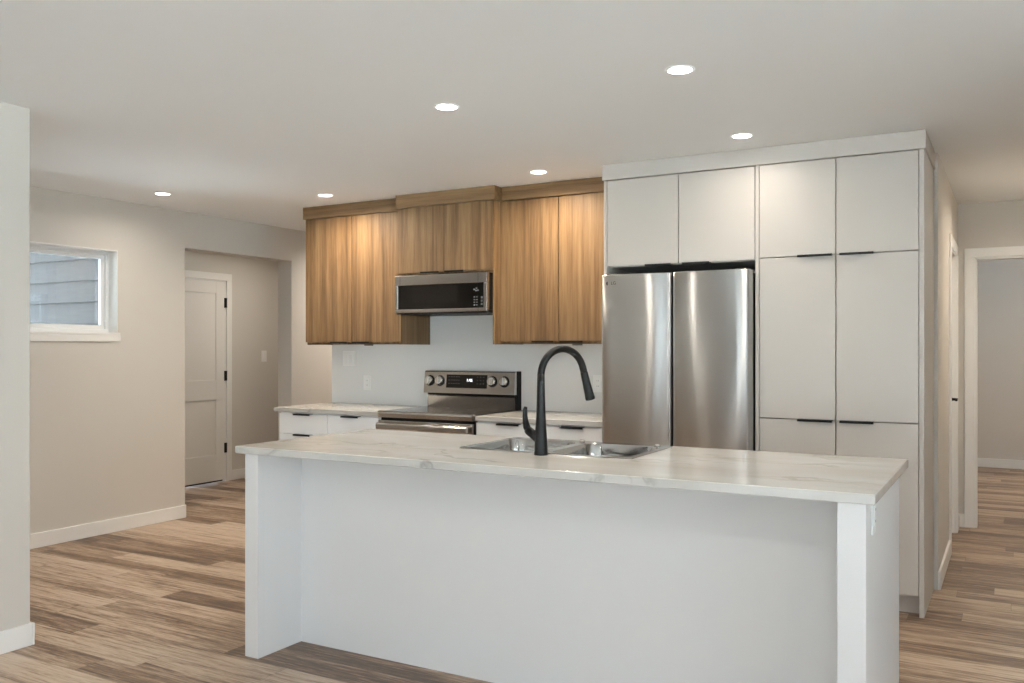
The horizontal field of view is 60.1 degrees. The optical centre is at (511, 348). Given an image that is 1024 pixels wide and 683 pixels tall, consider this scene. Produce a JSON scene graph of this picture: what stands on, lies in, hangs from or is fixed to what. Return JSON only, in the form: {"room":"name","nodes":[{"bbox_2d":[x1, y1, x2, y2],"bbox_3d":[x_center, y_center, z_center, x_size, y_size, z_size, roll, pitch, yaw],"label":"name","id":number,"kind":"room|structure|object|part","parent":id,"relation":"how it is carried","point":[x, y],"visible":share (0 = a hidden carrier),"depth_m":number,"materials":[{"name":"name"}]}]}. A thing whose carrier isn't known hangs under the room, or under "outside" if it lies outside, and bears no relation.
{"room":"kitchen","nodes":[
{"label":"kitchen","id":0,"kind":"room"},
{"bbox_2d":[0,102,29,630],"bbox_3d":[-3.958,0.130,1.049,0.137,2.440,6.925,0,0,30],"label":"wall partition","id":1,"kind":"structure","parent":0,"point":[14,120],"depth_m":3.96,"materials":[{"name":"grey paint"}]},
{"bbox_2d":[0,622,34,654],"bbox_3d":[-3.949,1.300,1.052,0.151,0.100,6.939,0,0,30],"label":"baseboard","id":2,"kind":"structure","parent":1,"relation":"attached to","point":[22,636],"depth_m":3.96,"materials":[{"name":"white paint"}]},
{"bbox_2d":[30,252,98,324],"bbox_3d":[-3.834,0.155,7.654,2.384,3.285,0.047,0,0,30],"label":"window pane","id":3,"kind":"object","parent":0,"point":[63,289],"depth_m":7.67,"materials":[{"name":"grey"}]},
{"bbox_2d":[30,186,331,533],"bbox_3d":[-4.349,0.130,4.157,0.165,2.440,12.250,0,0,30],"label":"wall","id":4,"kind":"structure","parent":0,"point":[107,419],"depth_m":6.62,"materials":[{"name":"grey paint"}]},
{"bbox_2d":[30,241,120,341],"bbox_3d":[-3.268,-0.384,6.038,0.162,0.672,1.248,0,0,30],"label":"window","id":5,"kind":"structure","parent":4,"relation":"in","point":[107,329],"depth_m":6.44,"materials":[{"name":"white plastic"}]},
{"bbox_3d":[-3.313,-0.415,6.071,0.031,0.546,1.136,0,0,30],"label":"sash","id":6,"kind":"part","parent":5,"relation":"part of","materials":[{"name":"white plastic"}]},
{"bbox_3d":[-3.244,-0.081,6.025,0.107,0.066,1.248,0,0,30],"label":"sill","id":7,"kind":"part","parent":5,"relation":"part of","materials":[{"name":"white paint"}]},
{"bbox_2d":[30,505,185,548],"bbox_3d":[-4.330,1.300,4.176,0.179,0.100,12.000,0,0,30],"label":"baseboard","id":8,"kind":"structure","parent":4,"relation":"attached to","point":[46,538],"depth_m":6.42,"materials":[{"name":"white paint"}]},
{"bbox_2d":[185,251,277,469],"bbox_3d":[-3.065,0.130,8.855,0.120,2.440,2.610,0,0,30],"label":"wall","id":9,"kind":"structure","parent":0,"point":[254,281],"depth_m":9.31,"materials":[{"name":"grey paint"}]},
{"bbox_2d":[185,479,222,486],"bbox_3d":[-3.151,1.342,8.679,0.024,0.016,0.780,0,0,30],"label":"trim","id":10,"kind":"structure","parent":9,"relation":"attached to","point":[222,479],"depth_m":8.81,"materials":[{"name":"black"}]},
{"bbox_2d":[185,279,226,485],"bbox_3d":[-3.096,0.329,8.656,0.085,2.003,0.790,0,0,30],"label":"door","id":11,"kind":"structure","parent":9,"relation":"in","point":[205,300],"depth_m":8.76,"materials":[{"name":"white paint"}]},
{"bbox_3d":[-3.122,-0.115,8.663,0.017,0.882,0.558,0,0,30],"label":"panel","id":12,"kind":"part","parent":11,"relation":"part of","materials":[{"name":"white paint"}]},
{"bbox_3d":[-3.122,0.795,8.663,0.017,0.562,0.558,0,0,30],"label":"panel","id":13,"kind":"part","parent":11,"relation":"part of","materials":[{"name":"white paint"}]},
{"bbox_2d":[185,270,231,480],"bbox_3d":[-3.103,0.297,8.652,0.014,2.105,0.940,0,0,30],"label":"trim","id":14,"kind":"structure","parent":9,"relation":"attached to","point":[189,274],"depth_m":9.02,"materials":[{"name":"white paint"}]},
{"bbox_2d":[232,468,244,479],"bbox_3d":[-3.007,1.300,8.822,0.014,0.100,2.610,0,0,30],"label":"baseboard","id":15,"kind":"structure","parent":9,"relation":"attached to","point":[238,473],"depth_m":9.13,"materials":[{"name":"white paint"}]},
{"bbox_2d":[261,351,266,361],"bbox_3d":[-2.648,0.085,9.458,0.011,0.118,0.074,0,0,30],"label":"light switch","id":16,"kind":"object","parent":9,"relation":"attached to","point":[263,353],"visible":1,"depth_m":9.45,"materials":[{"name":"white plastic"}]},
{"bbox_2d":[0,0,1023,230],"bbox_3d":[-0.278,-1.150,4.380,11.600,0.120,16.650,0,0,30],"label":"ceiling","id":17,"kind":"structure","parent":0,"point":[251,111],"depth_m":3.66,"materials":[{"name":"white paint"}]},
{"bbox_2d":[154,192,170,194],"bbox_3d":[-2.462,-1.087,6.237,0.116,0.005,0.116,0,0,30],"label":"recessed light","id":18,"kind":"object","parent":17,"relation":"in","point":[156,193],"visible":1,"depth_m":6.22,"materials":[{"name":"white paint"}]},
{"bbox_2d":[317,194,333,196],"bbox_3d":[-1.328,-1.087,6.297,0.116,0.005,0.116,0,0,30],"label":"recessed light","id":19,"kind":"object","parent":17,"relation":"in","point":[321,195],"visible":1,"depth_m":6.30,"materials":[{"name":"white"}]},
{"bbox_2d":[434,103,459,110],"bbox_3d":[-0.294,-1.087,3.994,0.116,0.005,0.116,0,0,30],"label":"recessed light","id":20,"kind":"object","parent":17,"relation":"in","point":[442,106],"visible":1,"depth_m":3.98,"materials":[{"name":"white"}]},
{"bbox_2d":[436,105,456,109],"bbox_3d":[-0.294,-1.088,3.994,0.094,0.003,0.094,0,0,30],"label":"diffuser","id":21,"kind":"object","parent":20,"relation":"attached to","point":[440,107],"depth_m":3.99,"materials":[{"name":"white plastic"}]},
{"bbox_2d":[529,170,547,173],"bbox_3d":[0.163,-1.087,5.467,0.116,0.005,0.116,0,0,30],"label":"recessed light","id":22,"kind":"object","parent":17,"relation":"in","point":[531,171],"visible":1,"depth_m":5.45,"materials":[{"name":"white"}]},
{"bbox_2d":[531,171,545,173],"bbox_3d":[0.163,-1.088,5.467,0.094,0.003,0.094,0,0,30],"label":"diffuser","id":23,"kind":"object","parent":22,"relation":"attached to","point":[532,172],"depth_m":5.47,"materials":[{"name":"white plastic"}]},
{"bbox_2d":[665,65,694,74],"bbox_3d":[0.657,-1.087,3.462,0.116,0.005,0.116,0,0,30],"label":"recessed light","id":24,"kind":"object","parent":17,"relation":"in","point":[676,69],"visible":1,"depth_m":3.45,"materials":[{"name":"white"}]},
{"bbox_2d":[668,67,691,73],"bbox_3d":[0.657,-1.088,3.462,0.094,0.003,0.094,0,0,30],"label":"diffuser","id":25,"kind":"object","parent":24,"relation":"attached to","point":[671,70],"depth_m":3.46,"materials":[{"name":"white plastic"}]},
{"bbox_2d":[730,133,753,138],"bbox_3d":[1.179,-1.087,4.536,0.116,0.005,0.116,0,0,30],"label":"recessed light","id":26,"kind":"object","parent":17,"relation":"in","point":[737,135],"visible":1,"depth_m":4.52,"materials":[{"name":"white plastic"}]},
{"bbox_2d":[733,134,750,137],"bbox_3d":[1.179,-1.088,4.536,0.094,0.003,0.094,0,0,30],"label":"diffuser","id":27,"kind":"object","parent":26,"relation":"attached to","point":[734,135],"depth_m":4.52,"materials":[{"name":"white plastic"}]},
{"bbox_2d":[0,467,1023,682],"bbox_3d":[-0.278,1.400,4.380,11.600,0.100,16.650,0,0,30],"label":"floor","id":28,"kind":"structure","parent":0,"point":[163,602],"depth_m":4.54,"materials":[{"name":"brown wood"}]},
{"bbox_2d":[279,412,328,439],"bbox_3d":[-1.383,0.911,6.716,0.464,0.878,0.634,0,0,30],"label":"base cabinet","id":29,"kind":"object","parent":28,"relation":"on","point":[292,425],"visible":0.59,"depth_m":6.46,"materials":[{"name":"white wood"}]},
{"bbox_3d":[-1.523,0.782,6.470,0.461,0.300,0.020,0,0,30],"label":"drawer","id":30,"kind":"part","parent":29,"relation":"part of","materials":[{"name":"white wood"}]},
{"bbox_3d":[-1.527,0.635,6.457,0.160,0.012,0.040,0,0,30],"label":"handle","id":31,"kind":"part","parent":29,"relation":"part of","materials":[{"name":"black metal"}]},
{"bbox_3d":[-1.527,0.485,6.457,0.160,0.012,0.040,0,0,30],"label":"handle","id":32,"kind":"part","parent":29,"relation":"part of","materials":[{"name":"black metal"}]},
{"bbox_2d":[274,403,421,415],"bbox_3d":[-1.187,0.454,6.619,0.976,0.032,0.650,0,0,30],"label":"countertop","id":33,"kind":"structure","parent":29,"relation":"on","point":[321,408],"depth_m":6.49,"materials":[{"name":"white stone"}]},
{"bbox_2d":[328,414,380,433],"bbox_3d":[-0.978,0.911,6.487,0.464,0.878,0.634,0,0,30],"label":"base cabinet","id":34,"kind":"object","parent":28,"relation":"on","point":[337,423],"visible":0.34,"depth_m":6.24,"materials":[{"name":"white wood"}]},
{"bbox_3d":[-1.137,0.485,6.236,0.155,0.012,0.040,0,0,30],"label":"handle","id":35,"kind":"part","parent":34,"relation":"part of","materials":[{"name":"black metal"}]},
{"bbox_2d":[376,370,520,434],"bbox_3d":[-0.442,0.757,6.150,0.774,1.186,0.703,0,0,30],"label":"electric range","id":36,"kind":"object","parent":28,"relation":"on","point":[455,397],"visible":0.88,"depth_m":6.25,"materials":[{"name":"silver metal"}]},
{"bbox_3d":[-0.597,0.530,5.870,0.732,0.047,0.063,0,0,30],"label":"oven handle","id":37,"kind":"part","parent":36,"relation":"part of","materials":[{"name":"silver metal"}]},
{"bbox_3d":[-0.581,0.801,5.908,0.762,0.618,0.026,0,0,30],"label":"oven door","id":38,"kind":"part","parent":36,"relation":"part of","materials":[{"name":"silver metal"}]},
{"bbox_2d":[377,406,516,420],"bbox_3d":[-0.445,0.451,6.149,0.766,0.043,0.598,0,0,30],"label":"cooktop","id":39,"kind":"object","parent":36,"relation":"in","point":[424,413],"depth_m":6.02,"materials":[{"name":"black glass"}]},
{"bbox_3d":[-0.328,0.240,6.386,0.347,0.096,0.014,0,0,30],"label":"display panel","id":40,"kind":"part","parent":36,"relation":"part of","materials":[{"name":"black glass"}]},
{"bbox_2d":[476,421,535,437],"bbox_3d":[0.107,0.911,5.872,0.450,0.878,0.634,0,0,30],"label":"base cabinet","id":41,"kind":"object","parent":28,"relation":"on","point":[505,429],"visible":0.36,"depth_m":5.63,"materials":[{"name":"white wood"}]},
{"bbox_3d":[-0.022,0.485,5.605,0.162,0.012,0.040,0,0,30],"label":"handle","id":42,"kind":"part","parent":41,"relation":"part of","materials":[{"name":"black metal"}]},
{"bbox_2d":[475,410,601,426],"bbox_3d":[0.310,0.454,5.771,0.894,0.032,0.650,0,0,30],"label":"countertop","id":43,"kind":"structure","parent":41,"relation":"on","point":[552,417],"depth_m":5.61,"materials":[{"name":"white stone"}]},
{"bbox_2d":[245,450,898,682],"bbox_3d":[0.155,0.906,3.633,2.552,0.888,0.876,0,0,30],"label":"kitchen island","id":44,"kind":"object","parent":28,"relation":"on","point":[494,578],"visible":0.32,"depth_m":3.42,"materials":[{"name":"white"}]},
{"bbox_3d":[-0.922,0.906,4.241,0.078,0.888,0.872,0,0,30],"label":"panel","id":45,"kind":"part","parent":44,"relation":"part of","materials":[{"name":"white wood"}]},
{"bbox_2d":[235,429,907,504],"bbox_3d":[0.158,0.446,3.656,2.625,0.032,0.949,0,0,30],"label":"island countertop","id":46,"kind":"structure","parent":44,"relation":"on","point":[817,477],"depth_m":3.33,"materials":[{"name":"white stone"}]},
{"bbox_2d":[522,345,594,455],"bbox_3d":[0.208,0.209,3.632,0.322,0.442,0.108,0,0,-21],"label":"kitchen faucet","id":47,"kind":"object","parent":46,"relation":"on","point":[539,435],"visible":1,"depth_m":3.56,"materials":[{"name":"black metal"}]},
{"bbox_3d":[0.061,0.292,3.611,0.043,0.108,0.031,0,0,30],"label":"lever","id":48,"kind":"part","parent":47,"relation":"part of","materials":[{"name":"black metal"}]},
{"bbox_3d":[0.085,0.351,3.593,0.076,0.064,0.037,0,0,38],"label":"valve stem","id":49,"kind":"part","parent":47,"relation":"part of","materials":[{"name":"black metal"}]},
{"bbox_3d":[0.208,0.053,3.632,0.252,0.129,0.030,0,0,-35],"label":"spout","id":50,"kind":"part","parent":47,"relation":"part of","materials":[{"name":"black metal"}]},
{"bbox_2d":[460,437,671,458],"bbox_3d":[0.235,0.519,3.830,0.800,0.205,0.503,0,0,30],"label":"double sink","id":51,"kind":"object","parent":46,"relation":"in","point":[514,444],"visible":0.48,"depth_m":3.93,"materials":[{"name":"grey metal"}]},
{"bbox_2d":[472,439,574,450],"bbox_3d":[0.057,0.524,3.910,0.350,0.196,0.418,0,0,30],"label":"basin","id":52,"kind":"object","parent":51,"relation":"in","point":[503,444],"depth_m":4.08,"materials":[{"name":"silver metal"}]},
{"bbox_2d":[552,443,657,456],"bbox_3d":[0.397,0.524,3.718,0.350,0.196,0.418,0,0,30],"label":"basin","id":53,"kind":"object","parent":51,"relation":"in","point":[590,449],"depth_m":3.90,"materials":[{"name":"silver metal"}]},
{"bbox_3d":[1.229,0.906,3.023,0.082,0.888,0.872,0,0,30],"label":"panel","id":54,"kind":"part","parent":44,"relation":"part of","materials":[{"name":"white wood"}]},
{"bbox_2d":[871,504,875,535],"bbox_3d":[1.120,0.518,2.738,0.009,0.112,0.072,0,0,30],"label":"electrical outlet","id":55,"kind":"object","parent":44,"relation":"attached to","point":[873,507],"visible":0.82,"depth_m":2.72,"materials":[{"name":"white plastic"}]},
{"bbox_2d":[874,504,875,527],"bbox_3d":[1.123,0.518,2.737,0.003,0.068,0.034,0,0,30],"label":"receptacle","id":56,"kind":"object","parent":55,"relation":"attached to","point":[875,504],"depth_m":2.73,"materials":[{"name":"grey plastic"}]},
{"bbox_2d":[546,424,601,441],"bbox_3d":[0.499,0.911,5.651,0.445,0.878,0.634,0,0,30],"label":"base cabinet","id":57,"kind":"object","parent":28,"relation":"on","point":[561,432],"visible":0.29,"depth_m":5.38,"materials":[{"name":"white wood"}]},
{"bbox_3d":[0.365,0.485,5.385,0.157,0.012,0.040,0,0,30],"label":"handle","id":58,"kind":"part","parent":57,"relation":"part of","materials":[{"name":"black metal"}]},
{"bbox_2d":[604,181,638,274],"bbox_3d":[0.713,0.176,5.548,0.019,2.347,0.639,0,0,30],"label":"panel","id":59,"kind":"object","parent":28,"relation":"on","point":[607,270],"visible":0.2,"depth_m":5.27,"materials":[{"name":"grey wood"}]},
{"bbox_2d":[602,268,754,450],"bbox_3d":[1.064,0.458,5.250,0.859,1.785,0.715,0,0,30],"label":"refrigerator","id":60,"kind":"object","parent":28,"relation":"on","point":[678,348],"visible":0.46,"depth_m":4.92,"materials":[{"name":"silver metal"}]},
{"bbox_3d":[0.724,0.095,5.091,0.422,1.040,0.103,0,0,30],"label":"door","id":61,"kind":"part","parent":60,"relation":"part of","materials":[{"name":"silver metal"}]},
{"bbox_3d":[1.100,0.095,4.878,0.430,1.040,0.103,0,0,30],"label":"door","id":62,"kind":"part","parent":60,"relation":"part of","materials":[{"name":"silver metal"}]},
{"bbox_2d":[755,149,933,617],"bbox_3d":[1.845,0.176,4.894,0.839,2.347,0.663,0,0,30],"label":"pantry cabinet","id":63,"kind":"object","parent":28,"relation":"on","point":[844,247],"visible":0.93,"depth_m":4.60,"materials":[{"name":"grey"}]},
{"bbox_3d":[1.494,0.176,5.106,0.019,2.347,0.639,0,0,30],"label":"panel","id":64,"kind":"part","parent":63,"relation":"part of","materials":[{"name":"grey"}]},
{"bbox_3d":[1.524,0.812,4.733,0.394,0.862,0.019,0,0,30],"label":"door","id":65,"kind":"part","parent":63,"relation":"part of","materials":[{"name":"grey wood"}]},
{"bbox_3d":[1.524,-0.056,4.733,0.394,0.864,0.019,0,0,30],"label":"door","id":66,"kind":"part","parent":63,"relation":"part of","materials":[{"name":"grey"}]},
{"bbox_3d":[1.524,-0.743,4.733,0.394,0.501,0.019,0,0,30],"label":"door","id":67,"kind":"part","parent":63,"relation":"part of","materials":[{"name":"grey wood"}]},
{"bbox_3d":[1.600,0.383,4.674,0.177,0.012,0.040,0,0,30],"label":"handle","id":68,"kind":"part","parent":63,"relation":"part of","materials":[{"name":"black metal"}]},
{"bbox_3d":[1.600,-0.489,4.674,0.177,0.012,0.040,0,0,30],"label":"handle","id":69,"kind":"part","parent":63,"relation":"part of","materials":[{"name":"black metal"}]},
{"bbox_3d":[1.781,0.383,4.572,0.166,0.012,0.040,0,0,30],"label":"handle","id":70,"kind":"part","parent":63,"relation":"part of","materials":[{"name":"black metal"}]},
{"bbox_3d":[1.781,-0.489,4.572,0.166,0.012,0.040,0,0,30],"label":"handle","id":71,"kind":"part","parent":63,"relation":"part of","materials":[{"name":"black metal"}]},
{"bbox_3d":[1.871,0.812,4.537,0.391,0.862,0.019,0,0,30],"label":"door","id":72,"kind":"part","parent":63,"relation":"part of","materials":[{"name":"grey"}]},
{"bbox_3d":[1.871,-0.056,4.537,0.391,0.864,0.019,0,0,30],"label":"door","id":73,"kind":"part","parent":63,"relation":"part of","materials":[{"name":"grey wood"}]},
{"bbox_3d":[1.871,-0.743,4.537,0.391,0.501,0.019,0,0,30],"label":"door","id":74,"kind":"part","parent":63,"relation":"part of","materials":[{"name":"grey"}]},
{"bbox_3d":[2.199,0.176,4.690,0.023,2.347,0.610,0,0,30],"label":"panel","id":75,"kind":"part","parent":63,"relation":"part of","materials":[{"name":"grey wood"}]},
{"bbox_2d":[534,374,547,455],"bbox_3d":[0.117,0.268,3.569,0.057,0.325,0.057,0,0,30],"label":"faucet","id":76,"kind":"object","parent":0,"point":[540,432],"depth_m":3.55,"materials":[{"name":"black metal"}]},
{"bbox_2d":[753,154,939,570],"bbox_3d":[0.503,0.130,6.102,4.408,2.440,0.115,0,0,30],"label":"wall","id":77,"kind":"structure","parent":0,"point":[938,154],"depth_m":5.01,"materials":[{"name":"grey paint"}]},
{"bbox_2d":[303,198,398,344],"bbox_3d":[-1.123,-0.557,6.764,0.960,1.062,0.333,0,0,30],"label":"upper cabinet","id":78,"kind":"object","parent":77,"relation":"attached to","point":[352,248],"visible":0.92,"depth_m":6.64,"materials":[{"name":"brown wood"}]},
{"bbox_3d":[-1.400,-0.520,6.768,0.454,0.948,0.019,0,0,30],"label":"door","id":79,"kind":"part","parent":78,"relation":"part of","materials":[{"name":"brown wood"}]},
{"bbox_3d":[-0.986,-0.520,6.533,0.490,0.948,0.019,0,0,30],"label":"door","id":80,"kind":"part","parent":78,"relation":"part of","materials":[{"name":"brown wood"}]},
{"bbox_2d":[396,185,520,344],"bbox_3d":[-0.371,-0.557,6.286,0.818,1.062,0.423,0,0,30],"label":"upper cabinet","id":81,"kind":"object","parent":77,"relation":"attached to","point":[454,231],"visible":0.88,"depth_m":6.11,"materials":[{"name":"brown wood"}]},
{"bbox_3d":[-0.709,-0.511,6.503,0.015,0.970,0.378,0,0,30],"label":"panel","id":82,"kind":"part","parent":81,"relation":"part of","materials":[{"name":"brown wood"}]},
{"bbox_3d":[-0.640,-0.763,6.234,0.396,0.462,0.019,0,0,30],"label":"door","id":83,"kind":"part","parent":81,"relation":"part of","materials":[{"name":"brown wood"}]},
{"bbox_3d":[-0.567,-0.529,6.178,0.155,0.012,0.040,0,0,30],"label":"handle","id":84,"kind":"part","parent":81,"relation":"part of","materials":[{"name":"black metal"}]},
{"bbox_2d":[395,272,492,315],"bbox_3d":[-0.389,-0.373,6.275,0.763,0.270,0.443,0,0,30],"label":"microwave oven","id":85,"kind":"object","parent":81,"relation":"attached to","point":[458,294],"visible":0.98,"depth_m":6.08,"materials":[{"name":"silver metal"}]},
{"bbox_3d":[-0.489,-0.356,6.099,0.708,0.168,0.028,0,0,30],"label":"glass","id":86,"kind":"part","parent":85,"relation":"part of","materials":[{"name":"black glass"}]},
{"bbox_3d":[-0.391,-0.529,6.077,0.155,0.012,0.040,0,0,30],"label":"handle","id":87,"kind":"part","parent":81,"relation":"part of","materials":[{"name":"black metal"}]},
{"bbox_3d":[-0.294,-0.763,6.038,0.392,0.462,0.019,0,0,30],"label":"door","id":88,"kind":"part","parent":81,"relation":"part of","materials":[{"name":"brown wood"}]},
{"bbox_3d":[-0.029,-0.511,6.119,0.015,0.970,0.378,0,0,30],"label":"panel","id":89,"kind":"part","parent":81,"relation":"part of","materials":[{"name":"brown wood"}]},
{"bbox_2d":[332,315,601,412],"bbox_3d":[-0.295,0.094,6.480,2.647,0.688,0.012,0,0,30],"label":"backsplash","id":90,"kind":"structure","parent":77,"relation":"attached to","point":[396,371],"depth_m":6.54,"materials":[{"name":"white tile"}]},
{"bbox_2d":[343,351,355,365],"bbox_3d":[-1.295,0.082,7.032,0.128,0.118,0.011,0,0,30],"label":"light switch","id":91,"kind":"object","parent":90,"relation":"attached to","point":[349,357],"visible":1,"depth_m":7.03,"materials":[{"name":"white plastic"}]},
{"bbox_2d":[363,376,370,389],"bbox_3d":[-1.136,0.273,6.944,0.074,0.115,0.009,0,0,30],"label":"electrical outlet","id":92,"kind":"object","parent":90,"relation":"attached to","point":[366,379],"visible":1,"depth_m":6.94,"materials":[{"name":"white plastic"}]},
{"bbox_2d":[365,379,368,386],"bbox_3d":[-1.138,0.273,6.941,0.034,0.068,0.003,0,0,30],"label":"receptacle","id":93,"kind":"object","parent":92,"relation":"attached to","point":[366,380],"depth_m":6.94,"materials":[{"name":"grey plastic"}]},
{"bbox_2d":[593,375,601,391],"bbox_3d":[0.581,0.240,5.971,0.074,0.115,0.009,0,0,30],"label":"electrical outlet","id":94,"kind":"object","parent":90,"relation":"attached to","point":[597,379],"visible":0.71,"depth_m":5.97,"materials":[{"name":"white plastic"}]},
{"bbox_2d":[596,379,599,388],"bbox_3d":[0.579,0.240,5.969,0.034,0.068,0.003,0,0,30],"label":"receptacle","id":95,"kind":"object","parent":94,"relation":"attached to","point":[597,380],"depth_m":5.97,"materials":[{"name":"grey plastic"}]},
{"bbox_2d":[500,177,603,343],"bbox_3d":[0.383,-0.557,5.911,0.906,1.062,0.333,0,0,30],"label":"upper cabinet","id":96,"kind":"object","parent":77,"relation":"attached to","point":[552,233],"visible":0.84,"depth_m":5.82,"materials":[{"name":"brown wood"}]},
{"bbox_3d":[0.115,-0.520,5.910,0.437,0.948,0.019,0,0,30],"label":"door","id":97,"kind":"part","parent":96,"relation":"part of","materials":[{"name":"brown wood"}]},
{"bbox_3d":[0.207,-0.043,5.842,0.160,0.012,0.040,0,0,30],"label":"handle","id":98,"kind":"part","parent":96,"relation":"part of","materials":[{"name":"black metal"}]},
{"bbox_3d":[0.510,-0.520,5.687,0.461,0.948,0.019,0,0,30],"label":"door","id":99,"kind":"part","parent":96,"relation":"part of","materials":[{"name":"brown wood"}]},
{"bbox_2d":[607,166,754,273],"bbox_3d":[1.097,-0.736,5.317,0.875,0.523,0.663,0,0,30],"label":"upper cabinet","id":100,"kind":"object","parent":77,"relation":"attached to","point":[696,221],"visible":0.95,"depth_m":5.05,"materials":[{"name":"grey wood"}]},
{"bbox_3d":[0.762,-0.739,5.165,0.437,0.509,0.019,0,0,30],"label":"door","id":101,"kind":"part","parent":100,"relation":"part of","materials":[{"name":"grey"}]},
{"bbox_3d":[0.845,-0.480,5.102,0.157,0.012,0.040,0,0,30],"label":"handle","id":102,"kind":"part","parent":100,"relation":"part of","materials":[{"name":"black metal"}]},
{"bbox_3d":[1.039,-0.480,4.992,0.157,0.012,0.040,0,0,30],"label":"handle","id":103,"kind":"part","parent":100,"relation":"part of","materials":[{"name":"black metal"}]},
{"bbox_3d":[1.143,-0.739,4.949,0.430,0.509,0.019,0,0,30],"label":"door","id":104,"kind":"part","parent":100,"relation":"part of","materials":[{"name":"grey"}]},
{"bbox_2d":[602,129,934,180],"bbox_3d":[1.451,-1.043,5.106,1.750,0.092,0.624,0,0,30],"label":"fascia","id":105,"kind":"object","parent":100,"relation":"on","point":[918,139],"visible":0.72,"depth_m":4.77,"materials":[{"name":"grey"}]},
{"bbox_2d":[934,153,957,589],"bbox_3d":[2.828,0.130,5.851,0.115,2.440,2.030,0,0,30],"label":"wall","id":106,"kind":"structure","parent":0,"point":[948,203],"depth_m":5.26,"materials":[{"name":"grey paint"}]},
{"bbox_2d":[938,513,959,589],"bbox_3d":[2.884,1.300,5.819,0.014,0.100,2.030,0,0,30],"label":"baseboard","id":107,"kind":"structure","parent":106,"relation":"attached to","point":[946,558],"depth_m":5.28,"materials":[{"name":"white paint"}]},
{"bbox_2d":[949,233,957,553],"bbox_3d":[3.069,0.300,6.146,0.014,2.100,0.860,0,0,30],"label":"trim","id":108,"kind":"structure","parent":106,"relation":"attached to","point":[953,245],"depth_m":5.79,"materials":[{"name":"white paint"}]},
{"bbox_2d":[952,250,955,532],"bbox_3d":[3.013,0.335,6.178,0.115,2.030,0.720,0,0,30],"label":"door","id":109,"kind":"structure","parent":106,"relation":"attached to","point":[953,253],"depth_m":6.46,"materials":[{"name":"white paint"}]},
{"bbox_2d":[958,200,1023,513],"bbox_3d":[2.115,0.130,7.490,10.500,2.440,0.120,0,0,30],"label":"wall","id":110,"kind":"structure","parent":0,"point":[999,223],"depth_m":6.66,"materials":[{"name":"grey paint"}]},
{"bbox_2d":[960,513,963,526],"bbox_3d":[3.835,1.300,6.439,1.031,0.100,0.014,0,0,30],"label":"baseboard","id":111,"kind":"structure","parent":110,"relation":"attached to","point":[961,514],"depth_m":6.68,"materials":[{"name":"white paint"}]},
{"bbox_2d":[964,246,1023,527],"bbox_3d":[3.856,0.300,6.496,0.950,2.100,0.134,0,0,30],"label":"trim","id":112,"kind":"structure","parent":110,"relation":"attached to","point":[971,255],"depth_m":6.64,"materials":[{"name":"white paint"}]},
{"bbox_2d":[978,259,1023,459],"bbox_3d":[5.990,0.130,9.767,6.000,2.440,0.100,0,0,30],"label":"wall","id":113,"kind":"structure","parent":0,"point":[1000,282],"depth_m":9.98,"materials":[{"name":"grey paint"}]},
{"bbox_2d":[978,458,1023,468],"bbox_3d":[5.266,1.300,10.111,4.400,0.100,0.014,0,0,30],"label":"baseboard","id":114,"kind":"structure","parent":113,"relation":"attached to","point":[982,462],"depth_m":9.96,"materials":[{"name":"white paint"}]}
]}

